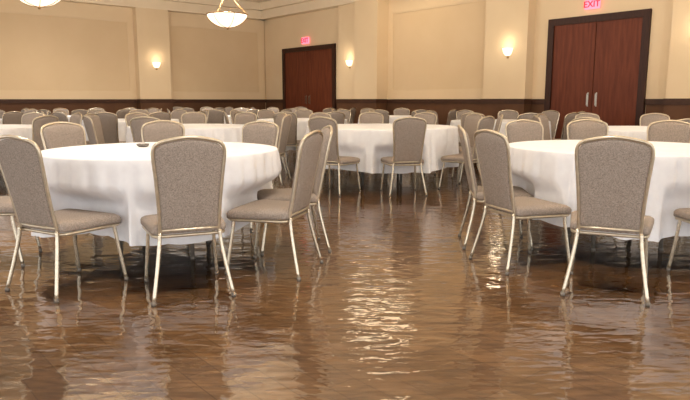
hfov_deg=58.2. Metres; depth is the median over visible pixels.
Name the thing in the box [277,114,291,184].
banquet chair
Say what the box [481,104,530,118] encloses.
trim
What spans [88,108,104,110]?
banquet chair
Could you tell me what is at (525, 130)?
banquet chair
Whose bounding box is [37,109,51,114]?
banquet chair
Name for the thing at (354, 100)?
trim
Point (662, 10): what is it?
trim
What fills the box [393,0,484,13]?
trim
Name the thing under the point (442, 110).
trim
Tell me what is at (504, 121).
banquet table
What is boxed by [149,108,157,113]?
banquet chair
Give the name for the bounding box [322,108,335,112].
banquet chair
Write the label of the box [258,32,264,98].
trim
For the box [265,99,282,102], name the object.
trim
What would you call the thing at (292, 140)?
banquet chair
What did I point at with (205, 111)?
banquet chair
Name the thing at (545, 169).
banquet table
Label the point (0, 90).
trim
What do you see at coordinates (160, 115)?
banquet chair
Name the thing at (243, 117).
banquet chair
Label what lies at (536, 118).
banquet chair
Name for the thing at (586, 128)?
banquet chair
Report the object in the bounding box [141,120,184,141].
banquet chair
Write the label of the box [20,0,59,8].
chandelier
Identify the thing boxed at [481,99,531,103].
trim
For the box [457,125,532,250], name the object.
banquet chair
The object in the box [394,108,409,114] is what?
banquet chair
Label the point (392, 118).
banquet table
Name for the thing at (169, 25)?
trim
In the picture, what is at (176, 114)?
banquet chair
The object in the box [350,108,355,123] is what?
banquet chair
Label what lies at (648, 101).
trim
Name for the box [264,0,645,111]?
wall
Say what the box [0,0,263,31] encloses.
trim
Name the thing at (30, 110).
banquet chair
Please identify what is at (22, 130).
banquet table
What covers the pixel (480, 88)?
trim
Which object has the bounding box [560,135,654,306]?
banquet chair
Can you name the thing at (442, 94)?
trim
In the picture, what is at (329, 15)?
trim
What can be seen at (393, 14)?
trim
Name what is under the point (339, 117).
banquet chair
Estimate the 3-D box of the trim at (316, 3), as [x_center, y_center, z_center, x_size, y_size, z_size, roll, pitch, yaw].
[3.738,-4.656,12.167,0.240,0.200,19.992,-8,12,-39]
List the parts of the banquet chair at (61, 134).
frame, backrest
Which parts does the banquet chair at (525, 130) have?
backrest, frame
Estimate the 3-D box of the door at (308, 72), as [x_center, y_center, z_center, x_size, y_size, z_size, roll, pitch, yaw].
[-1.092,-3.180,18.371,0.098,2.670,2.579,-8,12,-39]
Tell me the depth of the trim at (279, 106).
19.75 m
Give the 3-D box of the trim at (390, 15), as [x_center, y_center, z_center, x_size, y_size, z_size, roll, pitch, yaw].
[0.478,-3.744,16.436,0.025,2.120,2.229,-8,12,-39]
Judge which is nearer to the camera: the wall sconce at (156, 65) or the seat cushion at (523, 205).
the seat cushion at (523, 205)
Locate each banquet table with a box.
[0,124,31,139]
[31,142,281,259]
[81,119,178,140]
[126,124,244,142]
[224,115,231,123]
[257,118,347,150]
[305,123,458,183]
[358,115,410,123]
[450,119,551,141]
[509,140,689,250]
[608,126,647,139]
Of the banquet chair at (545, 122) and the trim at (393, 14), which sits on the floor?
the banquet chair at (545, 122)
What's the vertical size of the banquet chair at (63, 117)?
0.934 m
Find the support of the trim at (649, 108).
attached to the wall at (440, 47)
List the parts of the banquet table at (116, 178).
leg, leg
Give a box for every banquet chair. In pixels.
[0,135,128,303]
[0,196,42,267]
[2,111,22,123]
[6,115,58,187]
[21,112,43,124]
[24,109,36,113]
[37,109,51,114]
[40,121,85,237]
[52,112,89,144]
[53,108,68,114]
[69,112,81,124]
[71,109,88,119]
[82,115,98,144]
[86,113,104,143]
[87,110,105,114]
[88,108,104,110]
[95,112,125,143]
[116,109,129,118]
[125,112,148,126]
[129,109,148,114]
[130,116,159,142]
[140,135,235,306]
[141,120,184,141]
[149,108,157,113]
[149,112,170,122]
[171,109,186,122]
[181,108,194,113]
[181,112,205,123]
[204,110,208,123]
[207,109,223,123]
[223,110,228,123]
[224,107,232,114]
[225,130,322,281]
[230,110,237,123]
[234,108,248,112]
[235,112,256,123]
[242,120,278,232]
[246,109,258,118]
[257,109,288,155]
[257,125,332,256]
[268,108,278,112]
[273,112,300,151]
[275,113,287,175]
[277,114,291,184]
[293,109,312,155]
[308,116,360,197]
[309,112,350,174]
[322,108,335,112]
[328,111,344,123]
[337,109,350,123]
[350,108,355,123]
[359,112,383,172]
[360,108,374,112]
[374,109,388,123]
[380,117,427,197]
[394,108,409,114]
[411,109,427,116]
[413,112,437,174]
[426,110,438,124]
[434,113,482,178]
[438,116,494,189]
[447,109,457,124]
[456,110,473,119]
[457,112,484,170]
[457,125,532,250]
[458,114,503,183]
[469,129,571,275]
[498,110,518,118]
[505,119,543,223]
[517,113,538,121]
[532,115,543,139]
[537,113,550,139]
[541,110,559,138]
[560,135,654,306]
[561,112,578,139]
[567,119,608,139]
[572,117,601,121]
[575,113,599,119]
[640,113,669,125]
[646,120,689,142]
[666,208,689,270]
[677,118,689,123]
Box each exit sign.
[301,37,308,43]
[584,0,600,9]
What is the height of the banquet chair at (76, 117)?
0.934 m
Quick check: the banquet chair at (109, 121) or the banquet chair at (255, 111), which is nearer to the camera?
the banquet chair at (109, 121)
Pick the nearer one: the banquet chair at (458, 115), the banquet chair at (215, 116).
the banquet chair at (458, 115)
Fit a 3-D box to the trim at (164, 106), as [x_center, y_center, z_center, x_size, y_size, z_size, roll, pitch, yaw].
[-5.414,-2.306,17.757,0.950,1.140,0.240,-8,12,-39]
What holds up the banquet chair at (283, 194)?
on the floor
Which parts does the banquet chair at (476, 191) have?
leg, frame, backrest, leg, leg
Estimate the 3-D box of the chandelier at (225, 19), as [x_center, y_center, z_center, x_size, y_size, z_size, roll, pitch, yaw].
[-2.000,-3.790,10.430,0.710,1.796,0.710,4,10,26]
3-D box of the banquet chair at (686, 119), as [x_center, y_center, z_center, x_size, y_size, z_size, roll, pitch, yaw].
[3.646,-0.430,6.768,0.476,0.934,0.571,2,9,12]
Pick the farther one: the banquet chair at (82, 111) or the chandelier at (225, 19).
the banquet chair at (82, 111)
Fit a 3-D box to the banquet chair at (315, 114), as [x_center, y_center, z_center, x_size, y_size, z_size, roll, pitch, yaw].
[-0.258,-0.883,9.579,0.476,0.934,0.571,-6,11,-32]
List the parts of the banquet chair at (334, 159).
backrest, frame, leg, leg, seat frame, leg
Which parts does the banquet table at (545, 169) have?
leg, leg, leg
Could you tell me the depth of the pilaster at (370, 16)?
15.67 m
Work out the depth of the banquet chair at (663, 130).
5.90 m
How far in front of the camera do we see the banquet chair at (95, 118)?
8.86 m
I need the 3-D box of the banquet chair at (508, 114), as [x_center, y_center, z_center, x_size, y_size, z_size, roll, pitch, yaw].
[3.113,-1.266,11.953,0.476,0.934,0.570,3,10,19]
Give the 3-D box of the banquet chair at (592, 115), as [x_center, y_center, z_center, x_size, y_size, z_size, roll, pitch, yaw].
[3.644,-0.800,9.063,0.476,0.934,0.571,-1,9,-8]
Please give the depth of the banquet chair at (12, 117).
10.66 m
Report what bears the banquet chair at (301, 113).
on the floor
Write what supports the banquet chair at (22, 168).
on the floor
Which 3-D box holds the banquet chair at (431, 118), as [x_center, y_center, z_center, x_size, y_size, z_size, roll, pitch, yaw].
[1.146,-0.895,9.650,0.476,0.934,0.571,5,11,30]
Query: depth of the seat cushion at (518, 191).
4.66 m
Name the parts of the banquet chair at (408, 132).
leg, leg, seat frame, backrest, frame, leg, leg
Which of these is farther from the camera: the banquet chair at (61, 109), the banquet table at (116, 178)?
the banquet chair at (61, 109)
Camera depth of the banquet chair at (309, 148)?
3.92 m
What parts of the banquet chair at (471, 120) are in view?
backrest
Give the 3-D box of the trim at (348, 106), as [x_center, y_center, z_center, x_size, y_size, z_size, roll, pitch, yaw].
[0.144,-2.169,16.908,0.140,1.140,0.930,-8,12,-39]
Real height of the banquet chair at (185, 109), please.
0.934 m
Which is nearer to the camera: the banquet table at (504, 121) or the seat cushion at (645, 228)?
the seat cushion at (645, 228)
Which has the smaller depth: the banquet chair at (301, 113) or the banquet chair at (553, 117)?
the banquet chair at (553, 117)
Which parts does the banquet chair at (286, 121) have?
backrest, frame, leg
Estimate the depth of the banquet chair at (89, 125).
7.71 m
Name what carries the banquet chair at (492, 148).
on the floor
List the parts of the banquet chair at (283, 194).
leg, leg, backrest, leg, frame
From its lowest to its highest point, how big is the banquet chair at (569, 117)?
0.934 m
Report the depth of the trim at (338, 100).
16.86 m
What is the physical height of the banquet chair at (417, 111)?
0.934 m
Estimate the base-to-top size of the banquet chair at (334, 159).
0.934 m
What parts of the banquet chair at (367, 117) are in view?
backrest, frame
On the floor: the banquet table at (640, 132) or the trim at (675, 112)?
the banquet table at (640, 132)
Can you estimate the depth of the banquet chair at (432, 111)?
11.81 m
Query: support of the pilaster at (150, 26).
attached to the wall at (37, 52)
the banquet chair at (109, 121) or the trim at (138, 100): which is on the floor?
the banquet chair at (109, 121)
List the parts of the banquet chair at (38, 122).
frame, backrest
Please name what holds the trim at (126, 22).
attached to the wall at (37, 52)
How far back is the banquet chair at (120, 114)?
13.12 m
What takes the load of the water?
on the floor
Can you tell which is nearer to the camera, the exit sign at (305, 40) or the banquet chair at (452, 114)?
the banquet chair at (452, 114)
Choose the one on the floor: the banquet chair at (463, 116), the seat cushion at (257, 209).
the banquet chair at (463, 116)
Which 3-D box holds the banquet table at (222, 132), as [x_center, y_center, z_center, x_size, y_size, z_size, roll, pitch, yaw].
[-2.155,-0.659,8.720,1.773,0.765,1.765,0,9,0]
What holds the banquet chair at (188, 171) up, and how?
on the floor
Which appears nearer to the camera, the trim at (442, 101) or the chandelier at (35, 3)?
the chandelier at (35, 3)
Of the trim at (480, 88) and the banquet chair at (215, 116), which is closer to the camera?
the banquet chair at (215, 116)
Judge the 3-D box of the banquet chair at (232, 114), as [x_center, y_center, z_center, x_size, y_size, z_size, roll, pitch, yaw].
[-1.909,-1.282,12.049,0.570,0.934,0.476,3,10,16]
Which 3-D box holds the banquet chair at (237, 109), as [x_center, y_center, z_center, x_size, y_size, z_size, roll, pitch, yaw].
[-2.565,-1.804,15.289,0.476,0.934,0.570,-1,9,-6]
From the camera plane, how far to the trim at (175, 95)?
19.02 m
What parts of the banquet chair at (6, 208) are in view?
seat frame, leg, leg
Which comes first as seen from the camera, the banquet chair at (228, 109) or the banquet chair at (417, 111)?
the banquet chair at (417, 111)
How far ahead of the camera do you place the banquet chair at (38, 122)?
7.69 m
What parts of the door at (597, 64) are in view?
handle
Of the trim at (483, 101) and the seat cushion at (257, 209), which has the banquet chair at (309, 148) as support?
the seat cushion at (257, 209)
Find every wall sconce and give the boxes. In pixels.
[152,62,159,69]
[346,60,352,67]
[502,48,512,57]
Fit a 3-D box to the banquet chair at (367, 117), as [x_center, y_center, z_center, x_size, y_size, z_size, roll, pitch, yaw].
[0.433,-0.922,9.817,0.476,0.934,0.571,0,9,-2]
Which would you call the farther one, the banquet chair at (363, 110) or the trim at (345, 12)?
the trim at (345, 12)
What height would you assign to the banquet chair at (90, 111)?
0.934 m
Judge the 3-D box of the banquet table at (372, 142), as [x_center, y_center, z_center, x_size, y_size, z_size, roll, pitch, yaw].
[0.486,-0.635,8.574,2.142,0.765,2.104,6,11,34]
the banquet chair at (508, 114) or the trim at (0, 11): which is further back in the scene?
the trim at (0, 11)
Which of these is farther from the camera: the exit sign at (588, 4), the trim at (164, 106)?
the trim at (164, 106)
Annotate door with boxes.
[282,43,336,112]
[544,8,651,138]
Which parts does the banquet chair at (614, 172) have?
leg, leg, seat frame, backrest, frame, leg, leg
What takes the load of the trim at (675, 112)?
attached to the wall at (440, 47)
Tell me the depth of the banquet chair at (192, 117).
9.99 m
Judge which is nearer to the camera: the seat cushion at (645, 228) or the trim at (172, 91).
the seat cushion at (645, 228)
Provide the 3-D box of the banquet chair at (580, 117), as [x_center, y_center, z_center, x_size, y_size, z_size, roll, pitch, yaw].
[2.906,-0.495,7.174,0.570,0.934,0.476,-8,12,-39]
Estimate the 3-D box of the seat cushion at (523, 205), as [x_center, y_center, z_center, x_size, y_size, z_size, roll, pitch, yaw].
[1.244,0.039,4.249,0.420,0.071,0.476,-3,10,-20]
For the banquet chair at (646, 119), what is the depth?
9.11 m
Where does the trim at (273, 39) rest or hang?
attached to the wall at (440, 47)
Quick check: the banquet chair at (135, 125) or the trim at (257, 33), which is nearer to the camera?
the banquet chair at (135, 125)
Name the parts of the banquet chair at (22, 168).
leg, backrest, frame, leg, seat frame, leg, leg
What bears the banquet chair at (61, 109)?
on the floor
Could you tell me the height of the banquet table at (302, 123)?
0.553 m
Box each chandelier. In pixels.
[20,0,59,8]
[206,0,247,29]
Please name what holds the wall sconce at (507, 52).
attached to the wall at (440, 47)
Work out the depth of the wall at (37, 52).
16.73 m
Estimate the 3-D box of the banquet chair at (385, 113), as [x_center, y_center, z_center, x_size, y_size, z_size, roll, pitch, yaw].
[0.771,-1.392,12.732,0.476,0.934,0.570,3,10,18]
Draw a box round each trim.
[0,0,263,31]
[0,11,127,21]
[0,90,131,91]
[0,91,131,98]
[0,99,264,102]
[0,103,265,114]
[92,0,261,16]
[126,22,130,90]
[128,21,171,98]
[137,99,172,102]
[137,103,172,112]
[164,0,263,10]
[169,25,257,32]
[169,26,172,90]
[172,91,259,92]
[172,92,259,98]
[257,33,259,91]
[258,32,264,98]
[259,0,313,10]
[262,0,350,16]
[265,0,473,31]
[265,30,282,98]
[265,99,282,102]
[266,103,282,111]
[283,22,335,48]
[336,13,392,98]
[336,99,543,103]
[337,99,352,102]
[337,103,352,109]
[338,3,353,98]
[353,99,386,102]
[353,103,386,123]
[387,103,543,124]
[392,14,393,89]
[392,88,482,90]
[392,90,482,98]
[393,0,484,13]
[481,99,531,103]
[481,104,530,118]
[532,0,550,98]
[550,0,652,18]
[645,0,672,98]
[645,99,662,104]
[645,105,663,114]
[663,98,689,104]
[663,105,689,119]
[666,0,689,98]
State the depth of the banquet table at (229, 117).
13.26 m
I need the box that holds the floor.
[0,150,689,399]
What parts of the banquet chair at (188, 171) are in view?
leg, leg, seat frame, backrest, frame, leg, leg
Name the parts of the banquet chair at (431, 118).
frame, backrest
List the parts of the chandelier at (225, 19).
lamp shade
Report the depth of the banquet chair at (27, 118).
9.67 m
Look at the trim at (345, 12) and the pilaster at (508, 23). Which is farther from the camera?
the trim at (345, 12)
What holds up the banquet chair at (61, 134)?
on the floor
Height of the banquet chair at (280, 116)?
0.934 m
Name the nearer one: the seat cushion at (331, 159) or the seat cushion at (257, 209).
the seat cushion at (257, 209)
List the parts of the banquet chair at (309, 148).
leg, leg, seat frame, leg, backrest, frame, leg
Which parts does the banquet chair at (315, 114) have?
frame, backrest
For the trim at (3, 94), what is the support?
attached to the wall at (37, 52)
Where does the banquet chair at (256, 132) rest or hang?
on the floor
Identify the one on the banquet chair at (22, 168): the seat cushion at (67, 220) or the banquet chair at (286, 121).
the seat cushion at (67, 220)
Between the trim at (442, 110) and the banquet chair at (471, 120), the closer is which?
the banquet chair at (471, 120)
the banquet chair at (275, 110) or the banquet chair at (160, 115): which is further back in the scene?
the banquet chair at (275, 110)
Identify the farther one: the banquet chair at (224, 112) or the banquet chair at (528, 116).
the banquet chair at (224, 112)
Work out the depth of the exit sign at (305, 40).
18.14 m
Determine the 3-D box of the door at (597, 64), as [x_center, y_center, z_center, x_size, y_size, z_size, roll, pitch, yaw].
[4.635,-2.089,11.605,0.098,2.670,1.969,-8,12,-39]
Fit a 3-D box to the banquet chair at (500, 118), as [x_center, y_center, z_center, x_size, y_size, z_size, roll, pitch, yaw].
[1.840,-0.697,8.427,0.571,0.934,0.476,1,9,9]
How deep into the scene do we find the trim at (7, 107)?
16.94 m
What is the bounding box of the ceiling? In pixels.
[241,0,269,2]
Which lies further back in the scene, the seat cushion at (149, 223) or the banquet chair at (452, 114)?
the banquet chair at (452, 114)
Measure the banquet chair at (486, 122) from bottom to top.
0.934 m
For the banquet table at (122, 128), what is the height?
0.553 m
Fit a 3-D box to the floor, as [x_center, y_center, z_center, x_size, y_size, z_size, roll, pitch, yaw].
[-1.000,-0.317,9.318,28.000,0.100,25.500,0,9,0]
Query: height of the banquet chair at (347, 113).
0.934 m
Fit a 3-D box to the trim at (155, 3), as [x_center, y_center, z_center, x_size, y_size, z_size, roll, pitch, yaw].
[-7.872,-5.161,15.294,13.994,0.200,0.240,-8,12,-39]
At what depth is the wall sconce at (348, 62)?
16.52 m
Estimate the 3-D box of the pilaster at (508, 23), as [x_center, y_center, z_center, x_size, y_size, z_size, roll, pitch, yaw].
[3.380,-3.334,12.763,0.255,2.480,1.040,-8,12,-39]
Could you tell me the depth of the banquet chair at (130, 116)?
9.53 m
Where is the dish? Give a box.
[136,142,148,146]
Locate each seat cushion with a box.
[0,196,14,212]
[22,209,120,232]
[140,214,225,234]
[227,199,306,219]
[257,188,317,202]
[327,156,359,163]
[381,157,423,163]
[441,154,476,161]
[476,186,532,199]
[488,196,571,215]
[570,211,653,234]
[673,208,689,219]
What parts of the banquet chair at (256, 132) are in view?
leg, backrest, frame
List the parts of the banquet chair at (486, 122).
leg, leg, seat frame, backrest, frame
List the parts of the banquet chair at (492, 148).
leg, frame, backrest, leg, seat frame, leg, leg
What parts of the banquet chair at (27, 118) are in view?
frame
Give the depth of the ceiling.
18.80 m
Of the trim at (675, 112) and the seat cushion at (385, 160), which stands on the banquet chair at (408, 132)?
the seat cushion at (385, 160)
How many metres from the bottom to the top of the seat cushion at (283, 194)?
0.071 m
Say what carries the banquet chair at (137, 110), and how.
on the floor
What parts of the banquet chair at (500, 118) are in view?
leg, backrest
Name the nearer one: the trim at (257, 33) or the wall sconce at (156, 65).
the wall sconce at (156, 65)
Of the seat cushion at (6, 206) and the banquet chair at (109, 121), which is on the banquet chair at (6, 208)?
the seat cushion at (6, 206)
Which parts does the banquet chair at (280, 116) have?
backrest, leg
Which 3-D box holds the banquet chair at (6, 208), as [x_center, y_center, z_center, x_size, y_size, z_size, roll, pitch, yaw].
[-2.497,-0.031,4.292,0.571,0.934,0.476,-2,9,-12]
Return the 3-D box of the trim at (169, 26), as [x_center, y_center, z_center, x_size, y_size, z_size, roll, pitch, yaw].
[-5.056,-4.097,17.997,0.030,1.860,0.018,-8,12,-39]
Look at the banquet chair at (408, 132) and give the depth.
7.17 m
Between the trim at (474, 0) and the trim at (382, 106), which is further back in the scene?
the trim at (382, 106)
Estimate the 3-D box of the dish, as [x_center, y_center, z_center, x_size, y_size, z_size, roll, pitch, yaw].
[-1.550,-0.426,4.753,0.096,0.034,0.096,-3,10,-17]
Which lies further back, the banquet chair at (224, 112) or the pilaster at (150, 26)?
the pilaster at (150, 26)
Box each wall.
[0,12,265,103]
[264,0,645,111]
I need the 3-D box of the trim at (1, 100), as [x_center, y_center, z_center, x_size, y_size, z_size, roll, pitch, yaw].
[-7.945,-2.514,15.778,13.954,0.100,0.060,-8,12,-39]
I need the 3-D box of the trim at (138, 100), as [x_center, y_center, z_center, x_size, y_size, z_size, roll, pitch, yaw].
[-5.407,-2.821,17.666,0.970,0.105,0.260,-8,12,-39]
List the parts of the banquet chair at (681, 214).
leg, seat frame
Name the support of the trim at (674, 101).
attached to the wall at (440, 47)
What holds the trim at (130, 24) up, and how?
attached to the wall at (37, 52)
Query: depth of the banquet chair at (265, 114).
12.70 m
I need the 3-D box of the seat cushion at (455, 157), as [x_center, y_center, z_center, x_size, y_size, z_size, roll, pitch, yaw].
[1.489,-0.532,7.794,0.420,0.071,0.476,8,12,41]
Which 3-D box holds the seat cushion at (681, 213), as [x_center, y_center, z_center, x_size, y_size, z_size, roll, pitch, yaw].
[2.369,0.104,3.851,0.476,0.071,0.420,0,9,-2]
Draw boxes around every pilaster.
[132,7,171,98]
[354,0,388,98]
[483,0,535,98]

